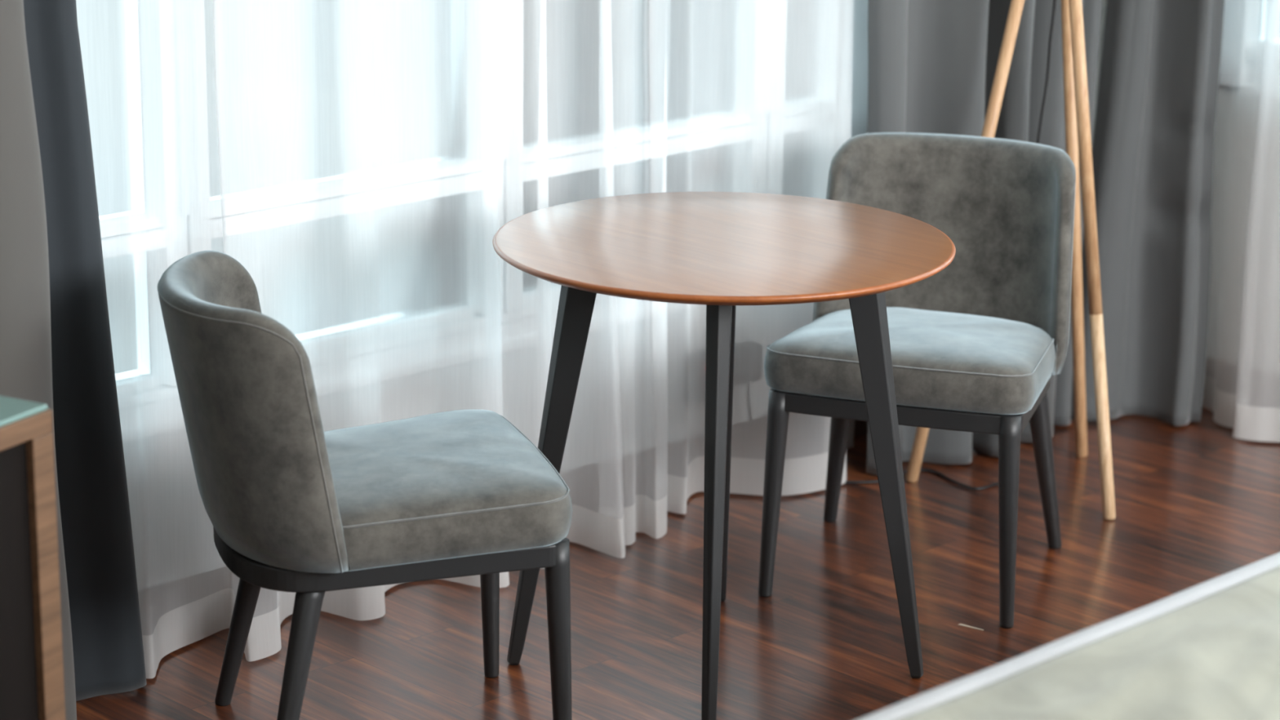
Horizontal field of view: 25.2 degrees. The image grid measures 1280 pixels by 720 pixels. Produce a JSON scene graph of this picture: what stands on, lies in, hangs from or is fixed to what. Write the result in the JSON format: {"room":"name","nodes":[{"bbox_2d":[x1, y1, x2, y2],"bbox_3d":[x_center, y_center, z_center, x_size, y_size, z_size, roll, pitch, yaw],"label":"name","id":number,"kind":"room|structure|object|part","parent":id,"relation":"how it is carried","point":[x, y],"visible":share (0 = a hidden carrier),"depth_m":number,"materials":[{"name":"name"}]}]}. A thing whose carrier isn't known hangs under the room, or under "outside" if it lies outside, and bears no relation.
{"room":"hotel room","nodes":[
{"label":"hotel room","id":0,"kind":"room"},
{"bbox_2d":[75,0,626,678],"bbox_3d":[-0.591,-0.675,4.684,1.425,2.374,0.175,-12,20,-39],"label":"sheer curtain","id":1,"kind":"object","parent":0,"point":[363,162],"visible":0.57,"depth_m":4.92,"materials":[{"name":"white fabric"}]},
{"bbox_2d":[76,405,1279,719],"bbox_3d":[0.542,1.094,2.953,6.670,0.060,5.420,-14,21,-42],"label":"floor","id":2,"kind":"structure","parent":0,"point":[1197,503],"depth_m":5.16,"materials":[{"name":"red laminate"}]},
{"bbox_2d":[0,395,65,719],"bbox_3d":[-1.243,0.513,3.424,0.500,0.759,1.100,9,18,27],"label":"cabinet","id":3,"kind":"object","parent":2,"relation":"on","point":[32,686],"visible":1,"depth_m":3.69,"materials":[{"name":"brown wood"}]},
{"bbox_3d":[-1.042,0.563,3.323,0.018,0.722,1.020,9,18,27],"label":"panel","id":4,"kind":"part","parent":3,"relation":"part of","materials":[{"name":"brown wood"}]},
{"bbox_3d":[-1.241,0.151,3.322,0.496,0.007,1.096,9,18,27],"label":"glass","id":5,"kind":"part","parent":3,"relation":"part of","materials":[{"name":"teal glass"}]},
{"bbox_3d":[-1.238,0.169,3.327,0.500,0.030,1.100,9,18,27],"label":"panel","id":6,"kind":"part","parent":3,"relation":"part of","materials":[{"name":"brown wood"}]},
{"bbox_3d":[-0.988,0.409,3.877,0.500,0.722,0.040,9,18,27],"label":"panel","id":7,"kind":"part","parent":3,"relation":"part of","materials":[{"name":"brown wood"}]},
{"bbox_2d":[0,0,77,719],"bbox_3d":[-1.075,-0.480,3.928,0.095,2.394,0.661,13,20,37],"label":"wall","id":8,"kind":"structure","parent":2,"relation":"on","point":[26,374],"depth_m":4.18,"materials":[{"name":"grey paint"}]},
{"bbox_2d":[25,0,147,701],"bbox_3d":[-1.057,-0.564,4.228,0.658,2.394,0.069,-13,21,-41],"label":"curtain","id":9,"kind":"object","parent":2,"relation":"on","point":[109,657],"visible":0.62,"depth_m":4.54,"materials":[{"name":"grey fabric"}]},
{"bbox_2d":[157,250,572,719],"bbox_3d":[-0.436,0.237,4.431,0.594,0.773,0.495,-4,16,-17],"label":"dining chair","id":10,"kind":"object","parent":2,"relation":"on","point":[291,504],"visible":1,"depth_m":4.24,"materials":[{"name":"grey fabric"}]},
{"bbox_3d":[-0.631,0.393,4.629,0.124,0.361,0.043,6,16,17],"label":"leg","id":11,"kind":"part","parent":10,"relation":"part of","materials":[{"name":"grey paint"}]},
{"bbox_3d":[-0.602,0.068,4.327,0.235,0.396,0.486,-4,16,-17],"label":"backrest","id":12,"kind":"part","parent":10,"relation":"part of","materials":[{"name":"grey fabric"}]},
{"bbox_3d":[-0.511,0.498,4.260,0.043,0.361,0.124,12,19,35],"label":"leg","id":13,"kind":"part","parent":10,"relation":"part of","materials":[{"name":"grey paint"}]},
{"bbox_3d":[-0.406,0.257,4.445,0.499,0.052,0.458,-4,16,-17],"label":"seat frame","id":14,"kind":"part","parent":10,"relation":"part of","materials":[{"name":"grey paint"}]},
{"bbox_3d":[-0.383,0.197,4.435,0.483,0.121,0.492,-4,16,-17],"label":"seat","id":15,"kind":"part","parent":10,"relation":"part of","materials":[{"name":"grey fabric"}]},
{"bbox_3d":[-0.252,0.349,4.752,0.042,0.387,0.046,-4,16,-17],"label":"leg","id":16,"kind":"part","parent":10,"relation":"part of","materials":[{"name":"grey paint"}]},
{"bbox_3d":[-0.126,0.459,4.362,0.042,0.387,0.046,-4,16,-17],"label":"leg","id":17,"kind":"part","parent":10,"relation":"part of","materials":[{"name":"grey paint"}]},
{"bbox_2d":[492,191,955,719],"bbox_3d":[0.131,0.166,4.751,0.751,0.750,0.751,-14,21,-42],"label":"round table","id":18,"kind":"object","parent":2,"relation":"on","point":[722,251],"visible":0.99,"depth_m":4.66,"materials":[{"name":"brown wood"}]},
{"bbox_3d":[-0.142,0.170,4.768,0.160,0.726,0.040,2,16,3],"label":"leg","id":19,"kind":"part","parent":18,"relation":"part of","materials":[{"name":"grey paint"}]},
{"bbox_3d":[0.116,0.250,4.492,0.040,0.726,0.160,2,16,3],"label":"leg","id":20,"kind":"part","parent":18,"relation":"part of","materials":[{"name":"grey paint"}]},
{"bbox_3d":[0.146,0.104,5.018,0.040,0.726,0.160,2,16,3],"label":"leg","id":21,"kind":"part","parent":18,"relation":"part of","materials":[{"name":"grey paint"}]},
{"bbox_3d":[0.404,0.185,4.741,0.160,0.726,0.040,2,16,3],"label":"leg","id":22,"kind":"part","parent":18,"relation":"part of","materials":[{"name":"grey paint"}]},
{"bbox_2d":[609,0,868,545],"bbox_3d":[0.224,-0.869,5.420,0.841,2.374,0.169,-14,21,-42],"label":"sheer curtain","id":23,"kind":"object","parent":2,"relation":"on","point":[762,96],"visible":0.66,"depth_m":5.54,"materials":[{"name":"white fabric"}]},
{"bbox_2d":[758,132,1075,628],"bbox_3d":[0.532,0.012,5.283,0.495,0.773,0.594,6,16,18],"label":"dining chair","id":24,"kind":"object","parent":2,"relation":"on","point":[977,344],"visible":0.87,"depth_m":5.28,"materials":[{"name":"grey fabric"}]},
{"bbox_3d":[0.243,0.241,5.161,0.046,0.387,0.042,6,16,18],"label":"leg","id":25,"kind":"part","parent":24,"relation":"part of","materials":[{"name":"grey paint"}]},
{"bbox_3d":[0.382,0.156,5.527,0.043,0.361,0.124,-4,16,-16],"label":"leg","id":26,"kind":"part","parent":24,"relation":"part of","materials":[{"name":"grey paint"}]},
{"bbox_3d":[0.513,-0.011,5.223,0.492,0.121,0.483,6,16,18],"label":"seat","id":27,"kind":"part","parent":24,"relation":"part of","materials":[{"name":"grey fabric"}]},
{"bbox_3d":[0.520,0.042,5.261,0.458,0.052,0.499,6,16,18],"label":"seat frame","id":28,"kind":"part","parent":24,"relation":"part of","materials":[{"name":"grey paint"}]},
{"bbox_3d":[0.590,-0.214,5.394,0.486,0.396,0.235,6,16,18],"label":"backrest","id":29,"kind":"part","parent":24,"relation":"part of","materials":[{"name":"grey fabric"}]},
{"bbox_3d":[0.645,0.283,5.031,0.046,0.387,0.042,6,16,18],"label":"leg","id":30,"kind":"part","parent":24,"relation":"part of","materials":[{"name":"grey paint"}]},
{"bbox_3d":[0.763,0.196,5.404,0.124,0.361,0.043,-10,19,-34],"label":"leg","id":31,"kind":"part","parent":24,"relation":"part of","materials":[{"name":"grey paint"}]},
{"bbox_2d":[958,623,983,631],"bbox_3d":[0.587,0.473,5.065,0.049,0.001,0.007,11,18,31],"label":"paper scrap","id":32,"kind":"object","parent":2,"relation":"on","point":[960,624],"visible":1,"depth_m":5.07,"materials":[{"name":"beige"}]},
{"bbox_2d":[866,0,1102,475],"bbox_3d":[0.732,-0.961,5.735,0.149,2.394,0.696,15,21,41],"label":"curtain","id":33,"kind":"object","parent":2,"relation":"on","point":[932,64],"visible":0.3,"depth_m":5.78,"materials":[{"name":"grey fabric"}]},
{"bbox_2d":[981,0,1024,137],"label":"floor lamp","id":34,"kind":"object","parent":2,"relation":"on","point":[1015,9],"depth_m":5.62,"materials":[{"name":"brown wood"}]},
{"bbox_2d":[857,552,1279,719],"bbox_3d":[1.311,0.761,2.990,2.500,0.582,1.992,-14,21,-42],"label":"bed","id":35,"kind":"object","parent":2,"relation":"on","point":[1210,650],"visible":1,"depth_m":3.33,"materials":[{"name":"beige fabric"}]},
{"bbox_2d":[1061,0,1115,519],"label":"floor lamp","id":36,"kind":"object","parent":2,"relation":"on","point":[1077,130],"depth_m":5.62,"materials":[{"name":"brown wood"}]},
{"bbox_3d":[0.675,-0.369,5.689,0.244,1.294,0.025,1,16,3],"label":"leg","id":37,"kind":"part","parent":36,"relation":"part of","materials":[{"name":"brown wood"}]},
{"bbox_3d":[0.875,-0.393,5.784,0.025,1.294,0.258,12,19,34],"label":"leg","id":38,"kind":"part","parent":36,"relation":"part of","materials":[{"name":"brown wood"}]},
{"bbox_3d":[0.858,-0.540,5.567,0.026,0.895,0.204,-8,18,-27],"label":"leg","id":39,"kind":"part","parent":36,"relation":"part of","materials":[{"name":"brown wood"}]},
{"bbox_2d":[1071,0,1228,426],"bbox_3d":[1.101,-1.032,6.009,0.304,2.394,0.137,4,16,12],"label":"curtain","id":40,"kind":"object","parent":2,"relation":"on","point":[1155,138],"visible":0.95,"depth_m":6.17,"materials":[{"name":"grey fabric"}]},
{"bbox_2d":[1200,0,1279,442],"bbox_3d":[2.568,-0.639,4.712,0.154,2.374,4.014,-14,21,-42],"label":"sheer curtain","id":41,"kind":"object","parent":2,"relation":"on","point":[1240,367],"visible":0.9,"depth_m":6.11,"materials":[{"name":"white fabric"}]},
{"bbox_2d":[1091,29,1100,137],"bbox_3d":[-1.202,-0.713,4.392,6.520,2.600,0.220,-14,21,-42],"label":"wall","id":42,"kind":"structure","parent":0,"point":[1100,29],"depth_m":6.54,"materials":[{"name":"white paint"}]},
{"bbox_2d":[854,420,866,436],"bbox_3d":[-1.215,0.534,4.574,6.300,0.100,0.014,-14,21,-42],"label":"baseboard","id":43,"kind":"structure","parent":42,"relation":"attached to","point":[860,426],"depth_m":6.17,"materials":[{"name":"brown wood"}]},
{"bbox_2d":[1095,0,1110,108],"bbox_3d":[2.893,-0.745,4.706,0.220,2.600,5.050,-14,21,-42],"label":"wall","id":44,"kind":"structure","parent":0,"point":[1105,4],"depth_m":6.50,"materials":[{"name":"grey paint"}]}
]}

